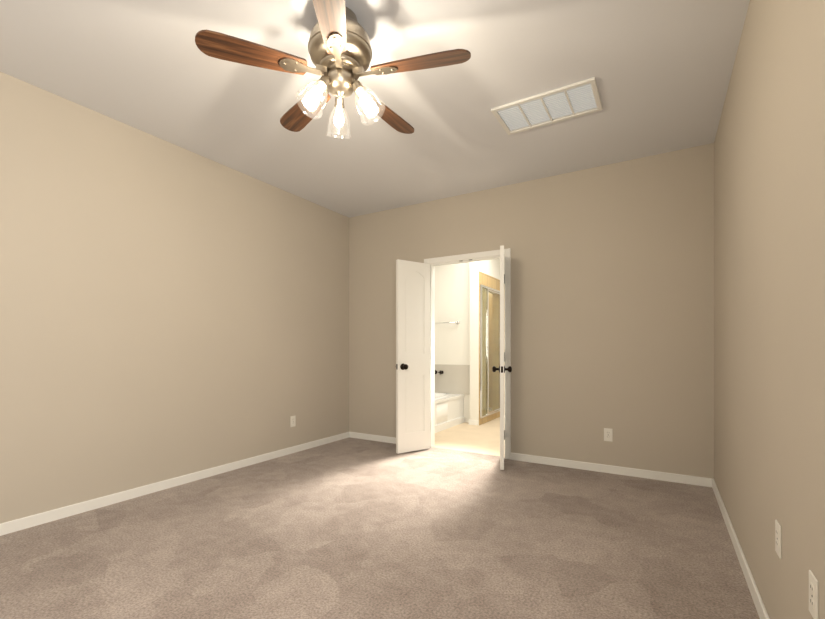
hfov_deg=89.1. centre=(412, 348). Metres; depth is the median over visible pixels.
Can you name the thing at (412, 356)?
door leaf
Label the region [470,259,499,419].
wall
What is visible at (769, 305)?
wall
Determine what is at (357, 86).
socket
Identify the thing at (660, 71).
ceiling
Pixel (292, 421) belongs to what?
electrical outlet
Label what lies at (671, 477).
baseboard
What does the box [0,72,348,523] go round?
wall
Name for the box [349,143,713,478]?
wall
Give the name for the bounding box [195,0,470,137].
fan
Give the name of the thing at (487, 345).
shower door frame
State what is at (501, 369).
door leaf
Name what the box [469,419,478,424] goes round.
baseboard
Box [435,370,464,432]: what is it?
bathtub
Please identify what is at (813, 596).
electrical outlet
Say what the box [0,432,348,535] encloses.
baseboard
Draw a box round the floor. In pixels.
[0,417,759,618]
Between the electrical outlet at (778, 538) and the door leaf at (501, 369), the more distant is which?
the door leaf at (501, 369)
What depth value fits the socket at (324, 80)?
1.99 m
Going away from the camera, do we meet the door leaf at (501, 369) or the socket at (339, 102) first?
the socket at (339, 102)
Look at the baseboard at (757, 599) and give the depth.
2.07 m
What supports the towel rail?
attached to the wall at (452, 304)
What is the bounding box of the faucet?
[435,370,443,377]
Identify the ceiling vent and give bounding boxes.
[491,77,602,134]
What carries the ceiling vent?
in the ceiling
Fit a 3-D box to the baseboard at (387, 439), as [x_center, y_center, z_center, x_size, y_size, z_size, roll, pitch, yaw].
[-0.326,1.065,4.948,1.065,0.070,0.013,0,0,31]
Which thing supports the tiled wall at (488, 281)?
attached to the wall at (476, 267)
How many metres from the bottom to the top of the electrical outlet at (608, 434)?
0.115 m
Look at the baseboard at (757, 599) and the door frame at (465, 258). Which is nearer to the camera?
the baseboard at (757, 599)
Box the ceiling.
[0,0,749,217]
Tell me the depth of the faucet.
6.44 m
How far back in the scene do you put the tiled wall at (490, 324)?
7.53 m
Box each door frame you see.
[424,248,510,458]
[480,284,499,417]
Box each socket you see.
[316,75,329,91]
[334,95,344,107]
[352,80,365,96]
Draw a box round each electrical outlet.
[290,416,295,426]
[604,428,612,441]
[775,520,781,558]
[809,570,818,618]
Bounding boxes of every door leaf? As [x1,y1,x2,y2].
[396,259,429,453]
[492,245,511,469]
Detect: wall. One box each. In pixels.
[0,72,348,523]
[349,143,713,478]
[435,262,469,422]
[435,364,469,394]
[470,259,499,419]
[479,271,499,424]
[489,293,491,406]
[714,0,824,618]
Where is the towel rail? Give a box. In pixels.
[435,321,458,323]
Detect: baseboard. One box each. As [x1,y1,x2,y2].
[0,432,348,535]
[349,432,395,443]
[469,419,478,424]
[511,452,711,486]
[712,479,769,618]
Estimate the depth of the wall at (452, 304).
6.38 m
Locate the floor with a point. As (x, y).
(351, 528)

